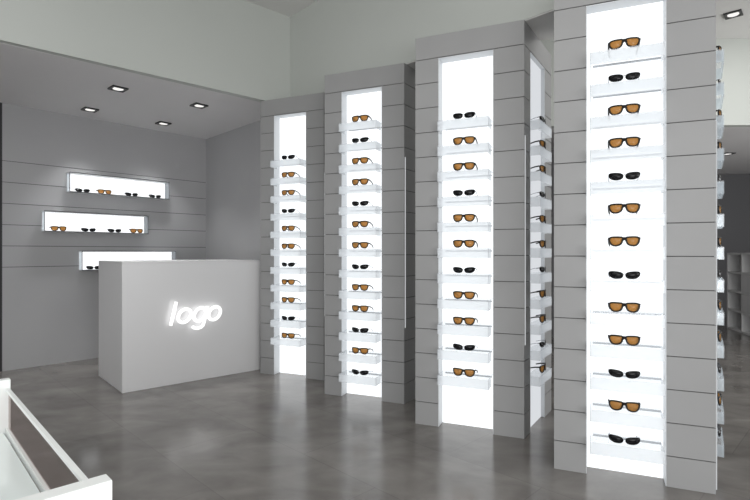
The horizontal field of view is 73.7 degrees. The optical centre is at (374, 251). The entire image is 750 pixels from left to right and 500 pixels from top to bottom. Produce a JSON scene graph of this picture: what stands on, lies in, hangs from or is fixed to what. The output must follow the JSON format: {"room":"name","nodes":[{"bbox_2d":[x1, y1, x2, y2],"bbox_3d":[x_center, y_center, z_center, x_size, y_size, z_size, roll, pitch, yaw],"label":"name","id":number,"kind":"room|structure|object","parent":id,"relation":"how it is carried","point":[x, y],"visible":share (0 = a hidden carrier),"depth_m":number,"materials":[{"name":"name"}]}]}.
{"room":"shop","nodes":[
{"label":"shop","id":0,"kind":"room"},
{"bbox_2d":[0,103,205,371],"bbox_3d":[-4.116,-0.150,4.695,0.080,2.700,5.411,0,0,43],"label":"wall","id":1,"kind":"structure","parent":0,"point":[50,306],"depth_m":5.46,"materials":[{"name":"grey paint"}]},
{"bbox_2d":[42,210,147,233],"bbox_3d":[-3.115,-0.324,5.628,0.114,0.216,1.067,0,0,43],"label":"display case","id":2,"kind":"object","parent":1,"relation":"attached to","point":[74,222],"visible":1,"depth_m":5.61,"materials":[{"name":"white plastic"}]},
{"bbox_2d":[49,226,65,230],"bbox_3d":[-3.419,-0.250,5.379,0.137,0.053,0.153,0,0,43],"label":"sunglasses","id":3,"kind":"object","parent":2,"relation":"in","point":[53,228],"visible":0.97,"depth_m":5.32,"materials":[{"name":"black plastic"}]},
{"bbox_2d":[81,228,95,231],"bbox_3d":[-3.222,-0.246,5.593,0.134,0.041,0.149,0,0,43],"label":"sunglasses","id":4,"kind":"object","parent":2,"relation":"in","point":[82,229],"visible":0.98,"depth_m":5.54,"materials":[{"name":"black"}]},
{"bbox_2d":[107,229,120,231],"bbox_3d":[-3.037,-0.246,5.792,0.134,0.041,0.149,0,0,43],"label":"sunglasses","id":5,"kind":"object","parent":2,"relation":"in","point":[109,230],"visible":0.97,"depth_m":5.74,"materials":[{"name":"black plastic"}]},
{"bbox_2d":[129,229,142,232],"bbox_3d":[-2.869,-0.250,5.972,0.137,0.053,0.153,0,0,43],"label":"sunglasses","id":6,"kind":"object","parent":2,"relation":"in","point":[131,230],"visible":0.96,"depth_m":5.92,"materials":[{"name":"black plastic"}]},
{"bbox_2d":[66,172,168,199],"bbox_3d":[-2.949,-0.755,5.806,0.115,0.214,1.092,0,0,43],"label":"display case","id":7,"kind":"object","parent":1,"relation":"attached to","point":[118,186],"visible":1,"depth_m":5.79,"materials":[{"name":"white plastic"}]},
{"bbox_2d":[74,188,89,191],"bbox_3d":[-3.263,-0.678,5.549,0.134,0.041,0.149,0,0,43],"label":"sunglasses","id":8,"kind":"object","parent":7,"relation":"in","point":[75,189],"visible":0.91,"depth_m":5.49,"materials":[{"name":"black plastic"}]},
{"bbox_2d":[96,189,110,193],"bbox_3d":[-3.109,-0.682,5.713,0.137,0.053,0.153,0,0,43],"label":"sunglasses","id":9,"kind":"object","parent":7,"relation":"in","point":[101,191],"visible":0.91,"depth_m":5.66,"materials":[{"name":"black"}]},
{"bbox_2d":[124,192,137,195],"bbox_3d":[-2.909,-0.678,5.930,0.134,0.041,0.149,0,0,43],"label":"sunglasses","id":10,"kind":"object","parent":7,"relation":"in","point":[125,193],"visible":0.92,"depth_m":5.88,"materials":[{"name":"black plastic"}]},
{"bbox_2d":[147,194,160,197],"bbox_3d":[-2.721,-0.678,6.133,0.134,0.041,0.149,0,0,43],"label":"sunglasses","id":11,"kind":"object","parent":7,"relation":"in","point":[150,195],"visible":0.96,"depth_m":6.08,"materials":[{"name":"black plastic"}]},
{"bbox_2d":[79,251,175,270],"bbox_3d":[-2.880,0.096,5.881,0.114,0.216,1.056,0,0,43],"label":"display case","id":12,"kind":"object","parent":1,"relation":"attached to","point":[86,258],"visible":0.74,"depth_m":5.80,"materials":[{"name":"white plastic"}]},
{"bbox_2d":[86,266,98,268],"bbox_3d":[-3.187,0.174,5.630,0.134,0.041,0.149,0,0,43],"label":"sunglasses","id":13,"kind":"object","parent":12,"relation":"in","point":[87,267],"visible":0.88,"depth_m":5.57,"materials":[{"name":"black plastic"}]},
{"bbox_2d":[0,42,259,138],"bbox_3d":[-3.981,-1.501,3.725,7.507,0.002,1.973,0,0,-43],"label":"ceiling","id":14,"kind":"structure","parent":0,"point":[29,78],"depth_m":4.82,"materials":[{"name":"paint"}]},
{"bbox_2d":[81,107,98,112],"bbox_3d":[-2.990,-1.492,5.245,0.135,0.013,0.135,0,0,43],"label":"recessed light","id":15,"kind":"object","parent":14,"relation":"in","point":[88,109],"visible":1,"depth_m":5.22,"materials":[{"name":"grey"}]},
{"bbox_2d":[107,85,128,92],"bbox_3d":[-2.350,-1.492,4.573,0.135,0.013,0.135,0,0,43],"label":"recessed light","id":16,"kind":"object","parent":14,"relation":"in","point":[113,87],"visible":1,"depth_m":4.57,"materials":[{"name":"grey"}]},
{"bbox_2d":[155,121,171,125],"bbox_3d":[-2.460,-1.492,5.810,0.135,0.013,0.135,0,0,43],"label":"recessed light","id":17,"kind":"object","parent":14,"relation":"in","point":[159,122],"visible":1,"depth_m":5.79,"materials":[{"name":"grey"}]},
{"bbox_2d":[190,102,207,108],"bbox_3d":[-1.795,-1.492,5.100,0.135,0.013,0.135,0,0,43],"label":"recessed light","id":18,"kind":"object","parent":14,"relation":"in","point":[196,105],"visible":1,"depth_m":5.08,"materials":[{"name":"grey metal"}]},
{"bbox_2d":[0,0,289,101],"bbox_3d":[-3.501,-1.961,2.836,7.000,0.918,0.100,0,0,-42],"label":"wall","id":19,"kind":"structure","parent":0,"point":[238,48],"depth_m":4.34,"materials":[{"name":"paint"}]},
{"bbox_2d":[206,120,260,288],"bbox_3d":[-1.617,-0.150,6.062,0.080,2.700,1.720,0,0,-44],"label":"wall","id":20,"kind":"structure","parent":0,"point":[233,168],"depth_m":6.11,"materials":[{"name":"grey paint"}]},
{"bbox_2d":[0,317,749,499],"bbox_3d":[0.500,1.250,4.000,19.000,0.100,16.000,0,0,0],"label":"floor","id":21,"kind":"structure","parent":0,"point":[250,435],"depth_m":3.07,"materials":[{"name":"concrete"}]},
{"bbox_2d":[0,378,111,499],"bbox_3d":[-1.138,0.811,1.059,0.774,0.778,1.023,0,0,-44],"label":"display table","id":22,"kind":"object","parent":21,"relation":"on","point":[16,483],"visible":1,"depth_m":1.28,"materials":[{"name":"white paint"}]},
{"bbox_2d":[99,259,259,392],"bbox_3d":[-1.909,0.641,4.954,1.298,1.116,0.850,0,0,-42],"label":"reception desk","id":23,"kind":"object","parent":21,"relation":"on","point":[162,322],"visible":1,"depth_m":4.59,"materials":[{"name":"grey laminate"}]},
{"bbox_2d":[260,92,324,379],"bbox_3d":[-0.629,-0.146,5.082,0.708,2.692,0.876,0,0,33],"label":"column","id":24,"kind":"structure","parent":21,"relation":"on","point":[295,125],"depth_m":4.90,"materials":[{"name":"grey paint"}]},
{"bbox_2d":[282,262,299,266],"bbox_3d":[-0.806,0.119,4.806,0.149,0.041,0.134,0,0,23],"label":"sunglasses","id":25,"kind":"object","parent":24,"relation":"on","point":[284,264],"visible":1,"depth_m":4.74,"materials":[{"name":"black plastic"}]},
{"bbox_2d":[282,172,300,178],"bbox_3d":[-0.806,-0.735,4.806,0.153,0.053,0.137,0,0,23],"label":"sunglasses","id":26,"kind":"object","parent":24,"relation":"on","point":[284,174],"visible":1,"depth_m":4.75,"materials":[{"name":"black"}]},
{"bbox_2d":[282,279,300,284],"bbox_3d":[-0.806,0.285,4.806,0.153,0.053,0.137,0,0,23],"label":"sunglasses","id":27,"kind":"object","parent":24,"relation":"on","point":[284,281],"visible":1,"depth_m":4.74,"materials":[{"name":"black"}]},
{"bbox_2d":[282,243,300,248],"bbox_3d":[-0.806,-0.055,4.806,0.153,0.053,0.137,0,0,23],"label":"sunglasses","id":28,"kind":"object","parent":24,"relation":"on","point":[290,245],"visible":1,"depth_m":4.74,"materials":[{"name":"black plastic"}]},
{"bbox_2d":[282,225,300,230],"bbox_3d":[-0.806,-0.225,4.806,0.153,0.053,0.137,0,0,23],"label":"sunglasses","id":29,"kind":"object","parent":24,"relation":"on","point":[291,227],"visible":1,"depth_m":4.74,"materials":[{"name":"black plastic"}]},
{"bbox_2d":[282,297,300,302],"bbox_3d":[-0.806,0.455,4.806,0.153,0.053,0.137,0,0,23],"label":"sunglasses","id":30,"kind":"object","parent":24,"relation":"on","point":[284,299],"visible":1,"depth_m":4.74,"materials":[{"name":"black"}]},
{"bbox_2d":[282,190,300,195],"bbox_3d":[-0.806,-0.565,4.806,0.153,0.053,0.137,0,0,23],"label":"sunglasses","id":31,"kind":"object","parent":24,"relation":"on","point":[284,192],"visible":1,"depth_m":4.75,"materials":[{"name":"black plastic"}]},
{"bbox_2d":[282,333,300,338],"bbox_3d":[-0.806,0.795,4.806,0.153,0.053,0.137,0,0,23],"label":"sunglasses","id":32,"kind":"object","parent":24,"relation":"on","point":[284,335],"visible":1,"depth_m":4.74,"materials":[{"name":"black"}]},
{"bbox_2d":[282,155,300,160],"bbox_3d":[-0.806,-0.901,4.806,0.149,0.041,0.134,0,0,23],"label":"sunglasses","id":33,"kind":"object","parent":24,"relation":"on","point":[284,157],"visible":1,"depth_m":4.75,"materials":[{"name":"black plastic"}]},
{"bbox_2d":[282,316,300,320],"bbox_3d":[-0.806,0.629,4.806,0.149,0.041,0.134,0,0,23],"label":"sunglasses","id":34,"kind":"object","parent":24,"relation":"on","point":[290,318],"visible":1,"depth_m":4.74,"materials":[{"name":"black"}]},
{"bbox_2d":[282,209,300,213],"bbox_3d":[-0.806,-0.391,4.806,0.149,0.041,0.134,0,0,23],"label":"sunglasses","id":35,"kind":"object","parent":24,"relation":"on","point":[283,210],"visible":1,"depth_m":4.74,"materials":[{"name":"black plastic"}]},
{"bbox_2d":[325,63,415,403],"bbox_3d":[0.076,-0.146,4.339,0.834,2.692,0.775,0,0,23],"label":"column","id":36,"kind":"structure","parent":21,"relation":"on","point":[386,94],"depth_m":4.15,"materials":[{"name":"grey laminate"}]},
{"bbox_2d":[352,137,371,144],"bbox_3d":[-0.100,-0.901,4.081,0.149,0.041,0.134,0,0,23],"label":"sunglasses","id":37,"kind":"object","parent":36,"relation":"on","point":[364,139],"visible":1,"depth_m":4.02,"materials":[{"name":"black plastic"}]},
{"bbox_2d":[352,327,371,332],"bbox_3d":[-0.100,0.629,4.081,0.149,0.041,0.134,0,0,23],"label":"sunglasses","id":38,"kind":"object","parent":36,"relation":"on","point":[354,329],"visible":1,"depth_m":4.02,"materials":[{"name":"black"}]},
{"bbox_2d":[352,115,372,124],"bbox_3d":[-0.100,-1.075,4.080,0.153,0.053,0.137,0,0,23],"label":"sunglasses","id":39,"kind":"object","parent":36,"relation":"on","point":[362,117],"visible":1,"depth_m":4.02,"materials":[{"name":"black plastic"}]},
{"bbox_2d":[352,178,372,186],"bbox_3d":[-0.100,-0.565,4.080,0.153,0.053,0.137,0,0,23],"label":"sunglasses","id":40,"kind":"object","parent":36,"relation":"on","point":[363,181],"visible":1,"depth_m":4.02,"materials":[{"name":"black plastic"}]},
{"bbox_2d":[352,284,372,290],"bbox_3d":[-0.100,0.285,4.080,0.153,0.053,0.137,0,0,23],"label":"sunglasses","id":41,"kind":"object","parent":36,"relation":"on","point":[363,287],"visible":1,"depth_m":4.01,"materials":[{"name":"black glass"}]},
{"bbox_2d":[352,157,372,165],"bbox_3d":[-0.100,-0.735,4.080,0.153,0.053,0.137,0,0,23],"label":"sunglasses","id":42,"kind":"object","parent":36,"relation":"on","point":[364,160],"visible":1,"depth_m":4.02,"materials":[{"name":"black plastic"}]},
{"bbox_2d":[352,305,372,311],"bbox_3d":[-0.100,0.455,4.080,0.153,0.053,0.137,0,0,23],"label":"sunglasses","id":43,"kind":"object","parent":36,"relation":"on","point":[363,308],"visible":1,"depth_m":4.02,"materials":[{"name":"black"}]},
{"bbox_2d":[352,347,372,353],"bbox_3d":[-0.100,0.795,4.080,0.153,0.053,0.137,0,0,23],"label":"sunglasses","id":44,"kind":"object","parent":36,"relation":"on","point":[355,350],"visible":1,"depth_m":4.02,"materials":[{"name":"black"}]},
{"bbox_2d":[352,242,372,248],"bbox_3d":[-0.100,-0.055,4.080,0.153,0.053,0.137,0,0,23],"label":"sunglasses","id":45,"kind":"object","parent":36,"relation":"on","point":[364,245],"visible":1,"depth_m":4.02,"materials":[{"name":"black"}]},
{"bbox_2d":[352,221,372,226],"bbox_3d":[-0.100,-0.225,4.080,0.153,0.053,0.137,0,0,23],"label":"sunglasses","id":46,"kind":"object","parent":36,"relation":"on","point":[354,223],"visible":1,"depth_m":4.02,"materials":[{"name":"black plastic"}]},
{"bbox_2d":[352,201,372,206],"bbox_3d":[-0.100,-0.391,4.081,0.149,0.041,0.134,0,0,23],"label":"sunglasses","id":47,"kind":"object","parent":36,"relation":"on","point":[354,203],"visible":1,"depth_m":4.02,"materials":[{"name":"black plastic"}]},
{"bbox_2d":[352,264,372,268],"bbox_3d":[-0.100,0.119,4.081,0.149,0.041,0.134,0,0,23],"label":"sunglasses","id":48,"kind":"object","parent":36,"relation":"on","point":[354,266],"visible":1,"depth_m":4.02,"materials":[{"name":"black plastic"}]},
{"bbox_2d":[352,369,372,374],"bbox_3d":[-0.100,0.969,4.081,0.149,0.041,0.134,0,0,23],"label":"sunglasses","id":49,"kind":"object","parent":36,"relation":"on","point":[364,372],"visible":1,"depth_m":4.02,"materials":[{"name":"black"}]},
{"bbox_2d":[415,20,550,438],"bbox_3d":[0.803,-0.146,3.604,0.873,2.692,0.775,0,0,23],"label":"column","id":50,"kind":"structure","parent":21,"relation":"on","point":[500,73],"depth_m":3.44,"materials":[{"name":"grey laminate"}]},
{"bbox_2d":[453,136,477,148],"bbox_3d":[0.608,-0.735,3.354,0.153,0.053,0.137,0,0,23],"label":"sunglasses","id":51,"kind":"object","parent":50,"relation":"on","point":[457,141],"visible":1,"depth_m":3.29,"materials":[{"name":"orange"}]},
{"bbox_2d":[453,162,477,173],"bbox_3d":[0.608,-0.565,3.354,0.153,0.053,0.137,0,0,23],"label":"sunglasses","id":52,"kind":"object","parent":50,"relation":"on","point":[468,165],"visible":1,"depth_m":3.29,"materials":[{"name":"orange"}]},
{"bbox_2d":[453,214,477,222],"bbox_3d":[0.608,-0.225,3.354,0.153,0.053,0.137,0,0,23],"label":"sunglasses","id":53,"kind":"object","parent":50,"relation":"on","point":[457,217],"visible":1,"depth_m":3.29,"materials":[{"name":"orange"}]},
{"bbox_2d":[453,291,477,298],"bbox_3d":[0.608,0.285,3.354,0.153,0.053,0.137,0,0,23],"label":"sunglasses","id":54,"kind":"object","parent":50,"relation":"on","point":[457,294],"visible":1,"depth_m":3.29,"materials":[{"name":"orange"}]},
{"bbox_2d":[453,240,477,247],"bbox_3d":[0.608,-0.055,3.354,0.153,0.053,0.137,0,0,23],"label":"sunglasses","id":55,"kind":"object","parent":50,"relation":"on","point":[457,243],"visible":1,"depth_m":3.29,"materials":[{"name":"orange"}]},
{"bbox_2d":[453,368,477,376],"bbox_3d":[0.608,0.795,3.354,0.153,0.053,0.137,0,0,23],"label":"sunglasses","id":56,"kind":"object","parent":50,"relation":"on","point":[457,371],"visible":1,"depth_m":3.29,"materials":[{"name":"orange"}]},
{"bbox_2d":[453,317,477,324],"bbox_3d":[0.608,0.455,3.354,0.153,0.053,0.137,0,0,23],"label":"sunglasses","id":57,"kind":"object","parent":50,"relation":"on","point":[457,320],"visible":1,"depth_m":3.29,"materials":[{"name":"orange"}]},
{"bbox_2d":[453,112,477,123],"bbox_3d":[0.608,-0.901,3.354,0.149,0.041,0.134,0,0,23],"label":"sunglasses","id":58,"kind":"object","parent":50,"relation":"on","point":[468,114],"visible":1,"depth_m":3.30,"materials":[{"name":"black plastic"}]},
{"bbox_2d":[453,189,477,197],"bbox_3d":[0.608,-0.391,3.354,0.149,0.041,0.134,0,0,23],"label":"sunglasses","id":59,"kind":"object","parent":50,"relation":"on","point":[457,193],"visible":1,"depth_m":3.29,"materials":[{"name":"black"}]},
{"bbox_2d":[453,344,477,350],"bbox_3d":[0.608,0.629,3.354,0.149,0.041,0.134,0,0,23],"label":"sunglasses","id":60,"kind":"object","parent":50,"relation":"on","point":[456,346],"visible":1,"depth_m":3.29,"materials":[{"name":"black"}]},
{"bbox_2d":[453,267,477,272],"bbox_3d":[0.608,0.119,3.354,0.149,0.041,0.134,0,0,23],"label":"sunglasses","id":61,"kind":"object","parent":50,"relation":"on","point":[455,269],"visible":1,"depth_m":3.29,"materials":[{"name":"black plastic"}]},
{"bbox_2d":[530,314,545,322],"bbox_3d":[1.109,0.455,3.463,0.137,0.053,0.153,0,0,33],"label":"sunglasses","id":62,"kind":"object","parent":50,"relation":"on","point":[542,317],"visible":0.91,"depth_m":3.40,"materials":[{"name":"black"}]},
{"bbox_2d":[530,140,545,149],"bbox_3d":[1.109,-0.735,3.463,0.137,0.053,0.153,0,0,33],"label":"sunglasses","id":63,"kind":"object","parent":50,"relation":"on","point":[542,143],"visible":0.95,"depth_m":3.40,"materials":[{"name":"black plastic"}]},
{"bbox_2d":[530,165,545,173],"bbox_3d":[1.109,-0.565,3.463,0.137,0.053,0.153,0,0,33],"label":"sunglasses","id":64,"kind":"object","parent":50,"relation":"on","point":[542,168],"visible":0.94,"depth_m":3.40,"materials":[{"name":"black plastic"}]},
{"bbox_2d":[530,363,545,372],"bbox_3d":[1.109,0.795,3.463,0.137,0.053,0.153,0,0,33],"label":"sunglasses","id":65,"kind":"object","parent":50,"relation":"on","point":[542,368],"visible":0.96,"depth_m":3.40,"materials":[{"name":"black"}]},
{"bbox_2d":[530,215,545,222],"bbox_3d":[1.109,-0.225,3.463,0.137,0.053,0.153,0,0,33],"label":"sunglasses","id":66,"kind":"object","parent":50,"relation":"on","point":[542,218],"visible":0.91,"depth_m":3.40,"materials":[{"name":"black"}]},
{"bbox_2d":[530,240,545,247],"bbox_3d":[1.109,-0.055,3.463,0.137,0.053,0.153,0,0,33],"label":"sunglasses","id":67,"kind":"object","parent":50,"relation":"on","point":[542,243],"visible":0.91,"depth_m":3.39,"materials":[{"name":"black plastic"}]},
{"bbox_2d":[530,289,545,297],"bbox_3d":[1.109,0.285,3.463,0.137,0.053,0.153,0,0,33],"label":"sunglasses","id":68,"kind":"object","parent":50,"relation":"on","point":[542,293],"visible":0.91,"depth_m":3.39,"materials":[{"name":"black"}]},
{"bbox_2d":[530,116,545,124],"bbox_3d":[1.109,-0.901,3.463,0.134,0.041,0.149,0,0,33],"label":"sunglasses","id":69,"kind":"object","parent":50,"relation":"on","point":[541,118],"visible":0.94,"depth_m":3.40,"materials":[{"name":"black"}]},
{"bbox_2d":[530,191,545,197],"bbox_3d":[1.109,-0.391,3.463,0.134,0.041,0.149,0,0,33],"label":"sunglasses","id":70,"kind":"object","parent":50,"relation":"on","point":[541,193],"visible":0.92,"depth_m":3.40,"materials":[{"name":"black plastic"}]},
{"bbox_2d":[530,266,545,271],"bbox_3d":[1.109,0.119,3.463,0.134,0.041,0.149,0,0,33],"label":"sunglasses","id":71,"kind":"object","parent":50,"relation":"on","point":[541,269],"visible":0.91,"depth_m":3.40,"materials":[{"name":"black plastic"}]},
{"bbox_2d":[532,339,545,346],"bbox_3d":[1.109,0.629,3.463,0.134,0.041,0.149,0,0,33],"label":"sunglasses","id":72,"kind":"object","parent":50,"relation":"on","point":[541,344],"visible":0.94,"depth_m":3.40,"materials":[{"name":"black plastic"}]},
{"bbox_2d":[554,0,716,493],"bbox_3d":[1.514,-0.146,2.877,0.876,2.692,0.775,0,0,23],"label":"column","id":73,"kind":"structure","parent":21,"relation":"on","point":[675,158],"depth_m":2.69,"materials":[{"name":"grey laminate"}]},
{"bbox_2d":[608,72,639,89],"bbox_3d":[1.308,-0.901,2.631,0.149,0.041,0.134,0,0,23],"label":"sunglasses","id":74,"kind":"object","parent":73,"relation":"on","point":[633,75],"visible":1,"depth_m":2.58,"materials":[{"name":"black plastic"}]},
{"bbox_2d":[608,172,639,183],"bbox_3d":[1.308,-0.391,2.631,0.149,0.041,0.134,0,0,23],"label":"sunglasses","id":75,"kind":"object","parent":73,"relation":"on","point":[631,175],"visible":1,"depth_m":2.58,"materials":[{"name":"black plastic"}]},
{"bbox_2d":[608,432,639,444],"bbox_3d":[1.308,0.969,2.631,0.149,0.041,0.134,0,0,23],"label":"sunglasses","id":76,"kind":"object","parent":73,"relation":"on","point":[617,439],"visible":1,"depth_m":2.58,"materials":[{"name":"black glass"}]},
{"bbox_2d":[608,271,639,278],"bbox_3d":[1.308,0.119,2.631,0.149,0.041,0.134,0,0,23],"label":"sunglasses","id":77,"kind":"object","parent":73,"relation":"on","point":[613,274],"visible":1,"depth_m":2.58,"materials":[{"name":"black plastic"}]},
{"bbox_2d":[608,369,639,378],"bbox_3d":[1.308,0.629,2.631,0.149,0.041,0.134,0,0,23],"label":"sunglasses","id":78,"kind":"object","parent":73,"relation":"on","point":[615,373],"visible":1,"depth_m":2.57,"materials":[{"name":"black"}]},
{"bbox_2d":[608,37,640,58],"bbox_3d":[1.308,-1.075,2.631,0.153,0.053,0.137,0,0,23],"label":"sunglasses","id":79,"kind":"object","parent":73,"relation":"on","point":[616,44],"visible":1,"depth_m":2.58,"materials":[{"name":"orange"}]},
{"bbox_2d":[608,103,640,120],"bbox_3d":[1.308,-0.735,2.631,0.153,0.053,0.137,0,0,23],"label":"sunglasses","id":80,"kind":"object","parent":73,"relation":"on","point":[632,108],"visible":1,"depth_m":2.58,"materials":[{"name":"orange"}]},
{"bbox_2d":[608,136,640,152],"bbox_3d":[1.308,-0.565,2.631,0.153,0.053,0.137,0,0,23],"label":"sunglasses","id":81,"kind":"object","parent":73,"relation":"on","point":[634,141],"visible":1,"depth_m":2.57,"materials":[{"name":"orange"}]},
{"bbox_2d":[608,236,640,246],"bbox_3d":[1.308,-0.055,2.631,0.153,0.053,0.137,0,0,23],"label":"sunglasses","id":82,"kind":"object","parent":73,"relation":"on","point":[615,241],"visible":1,"depth_m":2.57,"materials":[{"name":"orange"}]},
{"bbox_2d":[608,203,640,214],"bbox_3d":[1.308,-0.225,2.631,0.153,0.053,0.137,0,0,23],"label":"sunglasses","id":83,"kind":"object","parent":73,"relation":"on","point":[616,208],"visible":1,"depth_m":2.57,"materials":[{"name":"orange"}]},
{"bbox_2d":[608,399,640,411],"bbox_3d":[1.308,0.795,2.631,0.153,0.053,0.137,0,0,23],"label":"sunglasses","id":84,"kind":"object","parent":73,"relation":"on","point":[616,405],"visible":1,"depth_m":2.57,"materials":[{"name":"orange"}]},
{"bbox_2d":[608,334,640,345],"bbox_3d":[1.308,0.455,2.631,0.153,0.053,0.137,0,0,23],"label":"sunglasses","id":85,"kind":"object","parent":73,"relation":"on","point":[614,339],"visible":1,"depth_m":2.57,"materials":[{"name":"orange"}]},
{"bbox_2d":[608,302,640,312],"bbox_3d":[1.308,0.285,2.631,0.153,0.053,0.137,0,0,23],"label":"sunglasses","id":86,"kind":"object","parent":73,"relation":"on","point":[632,307],"visible":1,"depth_m":2.57,"materials":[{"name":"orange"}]},
{"bbox_2d":[716,79,720,91],"bbox_3d":[1.818,-0.901,2.741,0.134,0.041,0.149,0,0,33],"label":"sunglasses","id":87,"kind":"object","parent":73,"relation":"on","point":[718,87],"visible":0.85,"depth_m":2.68,"materials":[{"name":"white plastic"}]},
{"bbox_2d":[716,45,721,60],"bbox_3d":[1.819,-1.075,2.740,0.137,0.053,0.153,0,0,33],"label":"sunglasses","id":88,"kind":"object","parent":73,"relation":"on","point":[719,54],"visible":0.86,"depth_m":2.67,"materials":[{"name":"white plastic"}]},
{"bbox_2d":[716,109,721,122],"bbox_3d":[1.819,-0.735,2.740,0.137,0.053,0.153,0,0,33],"label":"sunglasses","id":89,"kind":"object","parent":73,"relation":"on","point":[719,116],"visible":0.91,"depth_m":2.67,"materials":[{"name":"white plastic"}]},
{"bbox_2d":[717,424,720,436],"bbox_3d":[1.818,0.969,2.741,0.134,0.041,0.149,0,0,33],"label":"sunglasses","id":90,"kind":"object","parent":73,"relation":"on","point":[718,425],"visible":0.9,"depth_m":2.68,"materials":[{"name":"black"}]},
{"bbox_2d":[717,362,720,372],"bbox_3d":[1.818,0.629,2.741,0.134,0.041,0.149,0,0,33],"label":"sunglasses","id":91,"kind":"object","parent":73,"relation":"on","point":[718,363],"visible":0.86,"depth_m":2.67,"materials":[{"name":"black plastic"}]},
{"bbox_2d":[717,175,720,183],"bbox_3d":[1.818,-0.391,2.741,0.134,0.041,0.149,0,0,33],"label":"sunglasses","id":92,"kind":"object","parent":73,"relation":"on","point":[718,176],"visible":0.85,"depth_m":2.67,"materials":[{"name":"black"}]},
{"bbox_2d":[717,391,721,405],"bbox_3d":[1.819,0.795,2.740,0.137,0.053,0.153,0,0,33],"label":"sunglasses","id":93,"kind":"object","parent":73,"relation":"on","point":[719,395],"visible":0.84,"depth_m":2.67,"materials":[{"name":"black"}]},
{"bbox_2d":[717,141,721,153],"bbox_3d":[1.819,-0.565,2.740,0.137,0.053,0.153,0,0,33],"label":"sunglasses","id":94,"kind":"object","parent":73,"relation":"on","point":[719,143],"visible":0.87,"depth_m":2.67,"materials":[{"name":"white plastic"}]},
{"bbox_2d":[717,330,721,341],"bbox_3d":[1.819,0.455,2.740,0.137,0.053,0.153,0,0,33],"label":"sunglasses","id":95,"kind":"object","parent":73,"relation":"on","point":[719,333],"visible":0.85,"depth_m":2.67,"materials":[{"name":"black"}]},
{"bbox_2d":[717,299,721,309],"bbox_3d":[1.819,0.285,2.740,0.137,0.053,0.153,0,0,33],"label":"sunglasses","id":96,"kind":"object","parent":73,"relation":"on","point":[719,302],"visible":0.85,"depth_m":2.67,"materials":[{"name":"black"}]},
{"bbox_2d":[717,205,721,215],"bbox_3d":[1.819,-0.225,2.740,0.137,0.053,0.153,0,0,33],"label":"sunglasses","id":97,"kind":"object","parent":73,"relation":"on","point":[719,207],"visible":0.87,"depth_m":2.67,"materials":[{"name":"black plastic"}]},
{"bbox_2d":[717,237,721,246],"bbox_3d":[1.819,-0.055,2.740,0.137,0.053,0.153,0,0,33],"label":"sunglasses","id":98,"kind":"object","parent":73,"relation":"on","point":[719,239],"visible":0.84,"depth_m":2.67,"materials":[{"name":"black plastic"}]},
{"bbox_2d":[727,253,749,335],"bbox_3d":[5.483,0.606,6.870,0.396,1.188,2.028,0,0,15],"label":"cubby shelving","id":99,"kind":"object","parent":21,"relation":"on","point":[738,264],"visible":1,"depth_m":7.81,"materials":[{"name":"white plastic"}]},
{"bbox_2d":[290,0,553,96],"bbox_3d":[1.504,-1.960,2.928,0.360,0.920,6.500,0,0,-44],"label":"wall","id":100,"kind":"structure","parent":0,"point":[327,37],"depth_m":4.26,"materials":[{"name":"paint"}]},
{"bbox_2d":[407,10,553,68],"bbox_3d":[1.507,-1.497,2.925,0.350,0.006,6.490,0,0,-44],"label":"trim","id":101,"kind":"structure","parent":100,"relation":"attached to","point":[542,25],"depth_m":3.30,"materials":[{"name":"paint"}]},
{"bbox_2d":[245,0,749,39],"bbox_3d":[0.500,-2.470,5.400,19.000,0.100,13.200,0,0,0],"label":"ceiling","id":102,"kind":"structure","parent":0,"point":[737,27],"depth_m":5.03,"materials":[{"name":"paint"}]},
{"bbox_2d":[723,9,742,19],"bbox_3d":[3.640,-2.413,5.080,0.150,0.013,0.150,0,0,43],"label":"recessed light","id":103,"kind":"object","parent":102,"relation":"in","point":[736,13],"visible":1,"depth_m":5.07,"materials":[{"name":"grey"}]},
{"bbox_2d":[550,149,554,337],"bbox_3d":[2.550,-0.150,7.650,0.100,2.700,3.700,0,0,0],"label":"wall","id":104,"kind":"structure","parent":0,"point":[552,151],"depth_m":7.04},
{"bbox_2d":[540,39,749,127],"bbox_3d":[3.851,-1.930,5.725,7.302,0.980,0.100,0,0,1],"label":"wall","id":105,"kind":"structure","parent":0,"point":[733,69],"depth_m":5.67,"materials":[{"name":"paint"}]},
{"bbox_2d":[551,127,749,173],"bbox_3d":[4.200,-1.490,8.140,8.000,0.099,4.720,0,0,0],"label":"ceiling","id":106,"kind":"structure","parent":0,"point":[736,140],"depth_m":7.03,"materials":[{"name":"paint"}]},
{"bbox_2d":[717,174,749,316],"bbox_3d":[4.103,-0.150,9.400,8.215,2.700,0.100,0,0,3],"label":"wall","id":107,"kind":"structure","parent":0,"point":[733,193],"depth_m":9.20,"materials":[{"name":"grey paint"}]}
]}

